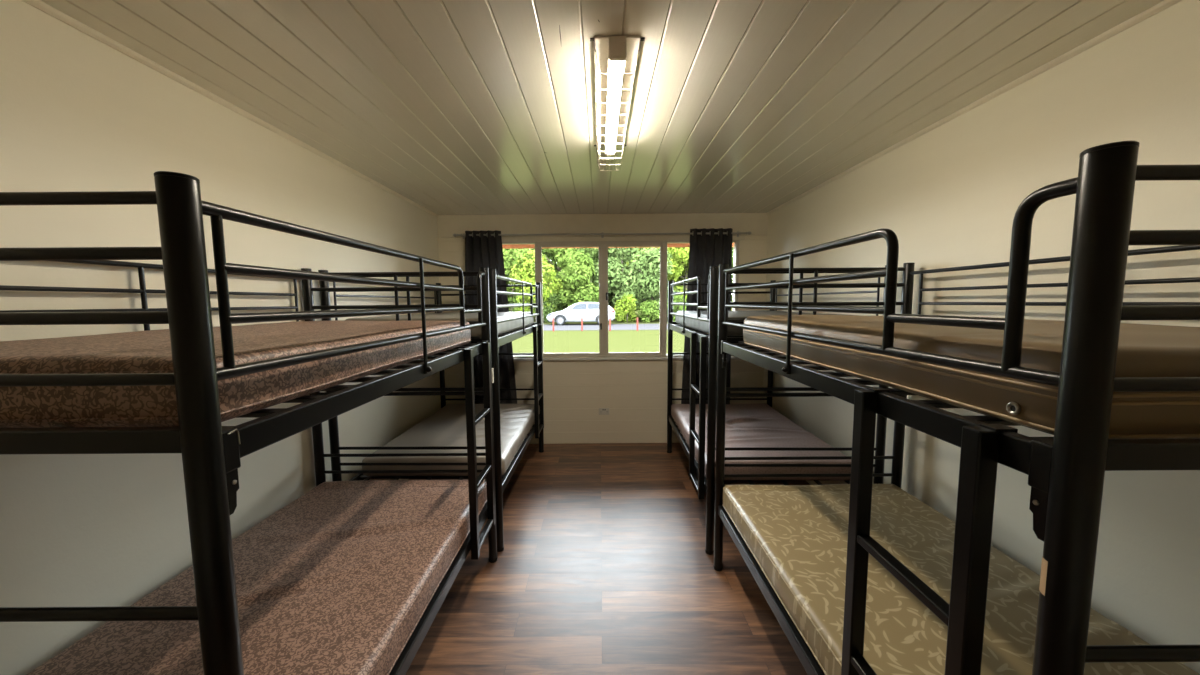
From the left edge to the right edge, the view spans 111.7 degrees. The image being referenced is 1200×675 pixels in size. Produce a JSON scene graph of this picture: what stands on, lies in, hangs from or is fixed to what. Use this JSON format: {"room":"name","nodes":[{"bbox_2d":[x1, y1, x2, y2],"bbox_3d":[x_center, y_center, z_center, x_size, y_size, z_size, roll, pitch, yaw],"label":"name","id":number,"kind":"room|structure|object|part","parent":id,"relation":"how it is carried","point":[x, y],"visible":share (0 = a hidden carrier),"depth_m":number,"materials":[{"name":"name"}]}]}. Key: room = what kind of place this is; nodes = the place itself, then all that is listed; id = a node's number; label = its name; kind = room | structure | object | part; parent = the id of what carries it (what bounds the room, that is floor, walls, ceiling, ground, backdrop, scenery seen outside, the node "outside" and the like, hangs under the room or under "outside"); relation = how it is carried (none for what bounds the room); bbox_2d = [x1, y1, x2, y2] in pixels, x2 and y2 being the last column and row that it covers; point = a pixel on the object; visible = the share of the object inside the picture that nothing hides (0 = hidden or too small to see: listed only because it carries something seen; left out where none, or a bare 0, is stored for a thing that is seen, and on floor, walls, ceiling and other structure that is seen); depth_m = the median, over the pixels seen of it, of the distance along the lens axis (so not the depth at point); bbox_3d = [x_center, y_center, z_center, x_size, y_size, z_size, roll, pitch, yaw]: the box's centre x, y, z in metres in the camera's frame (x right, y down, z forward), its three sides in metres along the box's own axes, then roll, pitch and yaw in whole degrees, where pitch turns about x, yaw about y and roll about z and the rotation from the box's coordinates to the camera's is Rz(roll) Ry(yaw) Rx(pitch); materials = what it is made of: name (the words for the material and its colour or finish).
{"room":"dormitory","nodes":[
{"label":"dormitory","id":0,"kind":"room"},
{"bbox_2d":[0,0,440,674],"bbox_3d":[-1.811,0.156,1.541,0.120,2.645,6.145,0,5,0],"label":"wall","id":1,"kind":"structure","parent":0,"point":[78,113],"depth_m":1.51,"materials":[{"name":"beige paint"}]},
{"bbox_2d":[21,0,437,216],"bbox_3d":[-1.749,-1.052,1.435,0.020,0.020,5.945,0,5,0],"label":"trim","id":2,"kind":"structure","parent":1,"relation":"attached to","point":[38,4],"depth_m":1.70,"materials":[{"name":"beige paint"}]},
{"bbox_2d":[40,0,1163,214],"bbox_3d":[0.029,-1.124,1.430,3.777,0.101,6.145,0,5,0],"label":"ceiling","id":3,"kind":"structure","parent":0,"point":[453,107],"depth_m":1.72,"materials":[{"name":"paint"}]},
{"bbox_2d":[590,35,644,170],"bbox_3d":[0.062,-1.068,2.018,0.196,0.115,1.148,0,5,0],"label":"ceiling lamp","id":4,"kind":"object","parent":3,"relation":"attached to","point":[615,57],"visible":1,"depth_m":1.71,"materials":[{"name":"metal"}]},
{"bbox_2d":[606,61,623,153],"bbox_3d":[0.063,-1.062,1.935,0.056,0.041,0.918,0,5,0],"label":"diffuser","id":5,"kind":"object","parent":4,"relation":"attached to","point":[614,67],"depth_m":1.76,"materials":[{"name":"white plastic"}]},
{"bbox_2d":[437,213,767,443],"bbox_3d":[0.036,-0.075,4.551,3.577,2.556,0.090,0,5,0],"label":"wall","id":6,"kind":"structure","parent":0,"point":[634,392],"depth_m":4.56,"materials":[{"name":"beige paint"}]},
{"bbox_2d":[453,231,750,238],"bbox_3d":[0.022,-1.102,4.359,3.180,0.060,0.090,0,5,0],"label":"curtain rod","id":7,"kind":"object","parent":6,"relation":"attached to","point":[602,234],"visible":1,"depth_m":4.32,"materials":[{"name":"metal"}]},
{"bbox_2d":[465,230,516,403],"bbox_3d":[-1.201,-0.060,4.421,0.587,2.166,0.087,0,5,0],"label":"curtain","id":8,"kind":"object","parent":7,"relation":"hanging from","point":[481,250],"visible":0.38,"depth_m":4.39,"materials":[{"name":"grey fabric"}]},
{"bbox_2d":[681,228,732,403],"bbox_3d":[1.164,-0.080,4.419,0.549,2.172,0.096,0,5,0],"label":"curtain","id":9,"kind":"object","parent":7,"relation":"hanging from","point":[706,251],"visible":0.46,"depth_m":4.37,"materials":[{"name":"grey fabric"}]},
{"bbox_2d":[437,213,767,237],"bbox_3d":[0.028,-1.213,4.400,3.567,0.239,0.015,0,5,0],"label":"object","id":10,"kind":"structure","parent":6,"relation":"attached to","point":[756,223],"depth_m":4.39,"materials":[{"name":"beige paint"}]},
{"bbox_2d":[460,236,744,241],"bbox_3d":[0.028,-1.069,4.415,3.080,0.046,0.012,0,5,0],"label":"trim","id":11,"kind":"structure","parent":6,"relation":"attached to","point":[638,238],"depth_m":4.41,"materials":[{"name":"beige paint"}]},
{"bbox_2d":[599,408,608,414],"bbox_3d":[0.046,0.832,4.578,0.120,0.076,0.014,0,5,0],"label":"power outlet","id":12,"kind":"object","parent":6,"relation":"attached to","point":[602,411],"visible":1,"depth_m":4.57,"materials":[{"name":"beige plastic"}]},
{"bbox_2d":[502,243,733,248],"bbox_3d":[-0.008,-1.134,4.649,6.400,0.191,0.230,0,5,0],"label":"soffit","id":13,"kind":"structure","parent":6,"relation":"attached to","point":[506,246],"depth_m":4.74,"materials":[{"name":"paint"}]},
{"bbox_2d":[502,240,738,357],"bbox_3d":[0.032,-0.417,4.509,2.980,1.279,0.103,0,5,0],"label":"window","id":14,"kind":"structure","parent":6,"relation":"in","point":[603,246],"depth_m":4.48,"materials":[{"name":"beige metal"}]},
{"bbox_3d":[-0.311,-0.415,4.503,0.704,1.241,0.025,0,5,0],"label":"sliding sash","id":15,"kind":"part","parent":14,"relation":"part of","materials":[{"name":"clear glass"}]},
{"bbox_3d":[0.364,-0.421,4.508,0.654,1.241,0.025,0,5,0],"label":"sliding sash","id":16,"kind":"part","parent":14,"relation":"part of","materials":[{"name":"clear glass"}]},
{"bbox_2d":[513,357,739,360],"bbox_3d":[0.037,0.235,4.540,3.080,0.026,0.085,0,5,0],"label":"trim","id":17,"kind":"structure","parent":6,"relation":"attached to","point":[599,358],"depth_m":4.50,"materials":[{"name":"white paint"}]},
{"bbox_2d":[392,443,824,674],"bbox_3d":[0.047,1.511,1.661,3.777,0.100,6.145,0,5,0],"label":"floor","id":18,"kind":"structure","parent":0,"point":[603,567],"depth_m":2.29,"materials":[{"name":"wood"}]},
{"bbox_2d":[0,171,497,674],"bbox_3d":[-1.181,0.567,1.601,1.116,1.807,1.800,0,5,0],"label":"bunk bed","id":19,"kind":"object","parent":18,"relation":"on","point":[211,451],"visible":0.8,"depth_m":0.71,"materials":[{"name":"metal"}]},
{"bbox_3d":[-1.195,0.177,0.690,1.009,0.040,0.025,0,5,0],"label":"rail","id":20,"kind":"part","parent":19,"relation":"part of","materials":[{"name":"black metal"}]},
{"bbox_3d":[-0.671,0.643,0.731,0.051,1.801,0.051,0,5,0],"label":"post","id":21,"kind":"part","parent":19,"relation":"part of","materials":[{"name":"black metal"}]},
{"bbox_2d":[0,320,470,427],"bbox_3d":[-1.190,0.036,1.491,0.966,0.138,1.542,0,5,0],"label":"mattress","id":22,"kind":"object","parent":19,"relation":"on","point":[149,351],"visible":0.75,"depth_m":0.84,"materials":[{"name":"brown fabric"}]},
{"bbox_2d":[26,480,486,674],"bbox_3d":[-1.172,0.988,1.632,1.008,0.144,1.674,0,5,0],"label":"mattress","id":23,"kind":"object","parent":19,"relation":"on","point":[337,580],"visible":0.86,"depth_m":1.52,"materials":[{"name":"brown fabric"}]},
{"bbox_3d":[-1.713,0.499,2.460,0.051,1.801,0.051,0,5,0],"label":"post","id":24,"kind":"part","parent":19,"relation":"part of","materials":[{"name":"black metal"}]},
{"bbox_3d":[-0.677,-0.140,1.344,0.023,0.299,1.326,0,5,0],"label":"guard rail","id":25,"kind":"part","parent":19,"relation":"part of","materials":[{"name":"black metal"}]},
{"bbox_3d":[-0.675,0.124,1.557,0.026,0.056,1.704,0,5,0],"label":"rail","id":26,"kind":"part","parent":19,"relation":"part of","materials":[{"name":"black metal"}]},
{"bbox_3d":[-0.668,1.086,1.641,0.026,0.056,1.704,0,5,0],"label":"rail","id":27,"kind":"part","parent":19,"relation":"part of","materials":[{"name":"black metal"}]},
{"bbox_3d":[-1.196,0.026,2.419,1.009,0.040,0.025,0,5,0],"label":"rail","id":28,"kind":"part","parent":19,"relation":"part of","materials":[{"name":"black metal"}]},
{"bbox_3d":[-0.678,-0.226,2.329,0.023,0.299,0.104,0,5,0],"label":"grab handle","id":29,"kind":"part","parent":19,"relation":"part of","materials":[{"name":"black metal"}]},
{"bbox_3d":[-0.673,0.492,2.460,0.051,1.801,0.051,0,5,0],"label":"post","id":30,"kind":"part","parent":19,"relation":"part of","materials":[{"name":"black metal"}]},
{"bbox_2d":[318,269,543,551],"bbox_3d":[-1.155,0.406,3.439,1.116,1.807,1.789,0,5,1],"label":"bunk bed","id":31,"kind":"object","parent":18,"relation":"on","point":[501,481],"visible":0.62,"depth_m":2.62,"materials":[{"name":"metal"}]},
{"bbox_3d":[-1.696,0.488,2.582,0.051,1.801,0.051,0,5,1],"label":"post","id":32,"kind":"part","parent":31,"relation":"part of","materials":[{"name":"black metal"}]},
{"bbox_3d":[-1.682,0.931,3.492,0.026,0.056,1.704,0,5,1],"label":"rail","id":33,"kind":"part","parent":31,"relation":"part of","materials":[{"name":"black metal"}]},
{"bbox_2d":[346,312,532,335],"bbox_3d":[-1.164,-0.128,3.385,0.964,0.133,1.579,0,5,1],"label":"mattress","id":34,"kind":"object","parent":31,"relation":"on","point":[504,327],"visible":0.42,"depth_m":2.94,"materials":[{"name":"fabric"}]},
{"bbox_3d":[-1.675,0.337,4.310,0.051,1.801,0.051,0,5,1],"label":"post","id":35,"kind":"part","parent":31,"relation":"part of","materials":[{"name":"black metal"}]},
{"bbox_2d":[362,404,539,475],"bbox_3d":[-1.140,0.822,3.546,0.998,0.140,1.533,0,5,1],"label":"mattress","id":36,"kind":"object","parent":31,"relation":"on","point":[446,427],"visible":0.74,"depth_m":3.19,"materials":[{"name":"grey fabric"}]},
{"bbox_3d":[-0.656,0.482,2.568,0.051,1.801,0.051,0,5,1],"label":"post","id":37,"kind":"part","parent":31,"relation":"part of","materials":[{"name":"black metal"}]},
{"bbox_3d":[-0.653,-0.300,3.181,0.023,0.299,1.326,0,5,1],"label":"guard rail","id":38,"kind":"part","parent":31,"relation":"part of","materials":[{"name":"black metal"}]},
{"bbox_3d":[-0.649,-0.036,3.394,0.026,0.056,1.704,0,5,1],"label":"rail","id":39,"kind":"part","parent":31,"relation":"part of","materials":[{"name":"black metal"}]},
{"bbox_3d":[-0.642,0.925,3.478,0.026,0.056,1.704,0,5,1],"label":"rail","id":40,"kind":"part","parent":31,"relation":"part of","materials":[{"name":"black metal"}]},
{"bbox_3d":[-0.641,-0.387,4.167,0.023,0.299,0.104,0,5,1],"label":"grab handle","id":41,"kind":"part","parent":31,"relation":"part of","materials":[{"name":"black metal"}]},
{"bbox_3d":[-0.635,0.331,4.297,0.051,1.801,0.051,0,5,1],"label":"post","id":42,"kind":"part","parent":31,"relation":"part of","materials":[{"name":"black metal"}]},
{"bbox_2d":[667,265,888,554],"bbox_3d":[1.221,0.395,3.376,1.116,1.807,1.789,0,5,1],"label":"bunk bed","id":43,"kind":"object","parent":18,"relation":"on","point":[702,484],"visible":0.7,"depth_m":2.59,"materials":[{"name":"metal"}]},
{"bbox_3d":[0.732,0.325,4.252,0.051,1.801,0.051,0,5,1],"label":"post","id":44,"kind":"part","parent":43,"relation":"part of","materials":[{"name":"black metal"}]},
{"bbox_3d":[0.712,-0.339,3.513,0.023,0.299,1.326,0,5,1],"label":"guard rail","id":45,"kind":"part","parent":43,"relation":"part of","materials":[{"name":"black metal"}]},
{"bbox_3d":[0.716,0.919,3.433,0.026,0.056,1.704,0,5,1],"label":"rail","id":46,"kind":"part","parent":43,"relation":"part of","materials":[{"name":"black metal"}]},
{"bbox_3d":[0.709,-0.042,3.349,0.026,0.056,1.704,0,5,1],"label":"rail","id":47,"kind":"part","parent":43,"relation":"part of","materials":[{"name":"black metal"}]},
{"bbox_3d":[0.690,-0.253,2.527,0.023,0.299,0.104,0,5,1],"label":"grab handle","id":48,"kind":"part","parent":43,"relation":"part of","materials":[{"name":"black metal"}]},
{"bbox_3d":[0.693,0.477,2.524,0.051,1.801,0.051,0,5,1],"label":"post","id":49,"kind":"part","parent":43,"relation":"part of","materials":[{"name":"black metal"}]},
{"bbox_3d":[1.210,0.004,2.471,1.009,0.040,0.025,0,5,1],"label":"rail","id":50,"kind":"part","parent":43,"relation":"part of","materials":[{"name":"black metal"}]},
{"bbox_2d":[671,403,850,480],"bbox_3d":[1.219,0.799,3.459,1.008,0.168,1.578,0,5,1],"label":"mattress","id":51,"kind":"object","parent":43,"relation":"on","point":[757,424],"visible":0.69,"depth_m":3.04,"materials":[{"name":"fabric"}]},
{"bbox_2d":[675,310,846,334],"bbox_3d":[1.223,-0.138,3.316,0.964,0.133,1.619,0,5,1],"label":"mattress","id":52,"kind":"object","parent":43,"relation":"on","point":[703,326],"visible":0.34,"depth_m":3.02,"materials":[{"name":"grey fabric"}]},
{"bbox_3d":[1.771,0.320,4.228,0.051,1.801,0.051,0,5,1],"label":"post","id":53,"kind":"part","parent":43,"relation":"part of","materials":[{"name":"black metal"}]},
{"bbox_3d":[1.733,0.471,2.500,0.051,1.801,0.051,0,5,1],"label":"post","id":54,"kind":"part","parent":43,"relation":"part of","materials":[{"name":"black metal"}]},
{"bbox_2d":[713,141,1199,674],"bbox_3d":[1.212,0.559,1.501,1.116,1.807,1.789,0,5,0],"label":"bunk bed","id":55,"kind":"object","parent":18,"relation":"on","point":[1065,471],"visible":0.82,"depth_m":0.68,"materials":[{"name":"metal"}]},
{"bbox_3d":[0.702,0.490,2.365,0.051,1.801,0.051,0,5,0],"label":"post","id":56,"kind":"part","parent":55,"relation":"part of","materials":[{"name":"black metal"}]},
{"bbox_3d":[1.219,0.017,2.324,1.009,0.040,0.025,0,5,0],"label":"rail","id":57,"kind":"part","parent":55,"relation":"part of","materials":[{"name":"black metal"}]},
{"bbox_3d":[0.707,1.085,1.546,0.026,0.056,1.704,0,5,0],"label":"rail","id":58,"kind":"part","parent":55,"relation":"part of","materials":[{"name":"black metal"}]},
{"bbox_3d":[0.698,-0.174,1.626,0.023,0.299,1.326,0,5,0],"label":"guard rail","id":59,"kind":"part","parent":55,"relation":"part of","materials":[{"name":"black metal"}]},
{"bbox_3d":[0.700,0.123,1.462,0.026,0.056,1.704,0,5,0],"label":"rail","id":60,"kind":"part","parent":55,"relation":"part of","materials":[{"name":"black metal"}]},
{"bbox_3d":[1.742,0.483,2.365,0.051,1.801,0.051,0,5,0],"label":"post","id":61,"kind":"part","parent":55,"relation":"part of","materials":[{"name":"black metal"}]},
{"bbox_2d":[723,484,1199,674],"bbox_3d":[1.209,0.979,1.537,1.008,0.146,1.674,0,5,0],"label":"mattress","id":62,"kind":"object","parent":55,"relation":"on","point":[797,535],"visible":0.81,"depth_m":1.53,"materials":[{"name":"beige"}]},
{"bbox_2d":[743,315,1199,438],"bbox_3d":[1.211,0.022,1.357,0.971,0.155,1.492,0,5,0],"label":"mattress","id":63,"kind":"object","parent":55,"relation":"on","point":[1144,350],"visible":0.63,"depth_m":0.80,"materials":[{"name":"brown fabric"}]},
{"bbox_3d":[0.698,-0.088,0.640,0.023,0.299,0.104,0,5,0],"label":"grab handle","id":64,"kind":"part","parent":55,"relation":"part of","materials":[{"name":"black metal"}]},
{"bbox_3d":[0.704,0.642,0.637,0.051,1.801,0.051,0,5,0],"label":"post","id":65,"kind":"part","parent":55,"relation":"part of","materials":[{"name":"black metal"}]},
{"bbox_3d":[1.220,0.168,0.596,1.009,0.040,0.025,0,5,0],"label":"rail","id":66,"kind":"part","parent":55,"relation":"part of","materials":[{"name":"black metal"}]},
{"bbox_2d":[763,0,1199,673],"bbox_3d":[1.886,0.131,1.541,0.120,2.645,6.145,0,5,0],"label":"wall","id":67,"kind":"structure","parent":0,"point":[951,195],"depth_m":1.69,"materials":[{"name":"beige paint"}]},
{"bbox_2d":[767,0,1181,214],"bbox_3d":[1.808,-1.077,1.435,0.020,0.020,5.945,0,5,0],"label":"trim","id":68,"kind":"structure","parent":67,"relation":"attached to","point":[1165,4],"depth_m":1.74,"materials":[{"name":"beige paint"}]},
{"label":"outside","id":69,"kind":"structure","parent":0,"visible":0},
{"bbox_2d":[509,308,732,353],"bbox_3d":[-0.011,-1.644,32.277,120.000,1.150,55.405,0,5,0],"label":"lawn","id":70,"kind":"structure","parent":69,"point":[570,341],"depth_m":16.06,"materials":[{"name":"green plant"}]},
{"bbox_2d":[503,249,547,311],"bbox_3d":[-6.478,-4.707,30.977,5.523,6.995,5.175,0,5,0],"label":"tree","id":71,"kind":"object","parent":70,"relation":"on","point":[510,256],"visible":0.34,"depth_m":29.03,"materials":[{"name":"green plant"}]},
{"bbox_2d":[509,250,563,321],"bbox_3d":[-4.336,-3.647,29.120,3.878,5.240,3.529,-4,6,-34],"label":"tree","id":72,"kind":"object","parent":70,"relation":"on","point":[525,276],"visible":0.49,"depth_m":28.45,"materials":[{"name":"green plant"}]},
{"bbox_2d":[527,248,557,272],"bbox_3d":[-4.770,-6.058,35.385,6.734,8.559,7.245,0,5,0],"label":"tree","id":73,"kind":"object","parent":70,"relation":"on","point":[543,251],"visible":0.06,"depth_m":33.14,"materials":[{"name":"green plant"}]},
{"bbox_2d":[534,290,561,321],"bbox_3d":[-3.614,-2.147,28.946,2.116,2.467,2.239,0,5,0],"label":"shrub","id":74,"kind":"object","parent":70,"relation":"on","point":[548,310],"visible":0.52,"depth_m":28.39,"materials":[{"name":"green plant"}]},
{"bbox_2d":[543,248,595,310],"bbox_3d":[-3.284,-5.254,32.522,6.346,7.650,6.176,0,5,0],"label":"tree","id":75,"kind":"object","parent":70,"relation":"on","point":[561,254],"visible":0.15,"depth_m":31.00,"materials":[{"name":"green plant"}]},
{"bbox_2d":[553,251,598,306],"bbox_3d":[-1.340,-3.683,29.488,3.510,5.200,3.178,3,6,34],"label":"tree","id":76,"kind":"object","parent":70,"relation":"on","point":[584,292],"visible":0.78,"depth_m":28.83,"materials":[{"name":"green plant"}]},
{"bbox_2d":[554,248,617,307],"bbox_3d":[-0.701,-4.921,31.759,4.481,7.143,5.714,3,6,33],"label":"tree","id":77,"kind":"object","parent":70,"relation":"on","point":[594,252],"visible":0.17,"depth_m":30.30,"materials":[{"name":"green plant"}]},
{"bbox_2d":[590,248,653,316],"bbox_3d":[1.747,-4.774,31.338,5.040,6.921,5.472,0,5,0],"label":"tree","id":78,"kind":"object","parent":70,"relation":"on","point":[617,257],"visible":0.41,"depth_m":29.95,"materials":[{"name":"green plant"}]},
{"bbox_2d":[613,294,637,321],"bbox_3d":[1.787,-2.007,28.489,1.904,2.144,1.824,0,5,0],"label":"shrub","id":79,"kind":"object","parent":70,"relation":"on","point":[627,303],"visible":0.98,"depth_m":28.31,"materials":[{"name":"green plant"}]},
{"bbox_2d":[636,300,659,322],"bbox_3d":[3.423,-1.800,28.361,1.825,1.660,1.417,2,6,26],"label":"shrub","id":80,"kind":"object","parent":70,"relation":"on","point":[645,311],"visible":0.99,"depth_m":28.18,"materials":[{"name":"green plant"}]},
{"bbox_2d":[616,248,679,317],"bbox_3d":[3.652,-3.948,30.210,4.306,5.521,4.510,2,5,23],"label":"tree","id":81,"kind":"object","parent":70,"relation":"on","point":[647,266],"visible":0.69,"depth_m":28.90,"materials":[{"name":"green plant"}]},
{"bbox_2d":[667,295,686,321],"bbox_3d":[5.487,-2.000,28.802,1.933,2.215,2.109,0,5,0],"label":"shrub","id":82,"kind":"object","parent":70,"relation":"on","point":[677,307],"visible":0.3,"depth_m":28.33,"materials":[{"name":"green plant"}]},
{"bbox_2d":[667,247,688,309],"bbox_3d":[6.646,-4.877,31.246,5.016,7.097,4.908,0,5,0],"label":"tree","id":83,"kind":"object","parent":70,"relation":"on","point":[681,254],"visible":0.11,"depth_m":29.71,"materials":[{"name":"green plant"}]},
{"bbox_2d":[678,247,733,301],"bbox_3d":[9.465,-5.615,33.548,6.931,7.956,5.483,0,5,0],"label":"tree","id":84,"kind":"object","parent":70,"relation":"on","point":[732,247],"visible":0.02,"depth_m":32.48,"materials":[{"name":"green plant"}]},
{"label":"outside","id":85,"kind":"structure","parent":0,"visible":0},
{"bbox_2d":[543,324,667,330],"bbox_3d":[-0.004,-0.590,24.341,120.000,0.112,5.800,0,5,0],"label":"road","id":86,"kind":"structure","parent":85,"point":[546,327],"depth_m":23.85,"materials":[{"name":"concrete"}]},
{"bbox_2d":[547,302,614,324],"bbox_3d":[-1.246,-1.603,26.862,4.450,1.485,2.040,0,5,0],"label":"car","id":87,"kind":"object","parent":86,"relation":"on","point":[589,311],"visible":0.75,"depth_m":26.04,"materials":[{"name":"white paint"}]}
]}

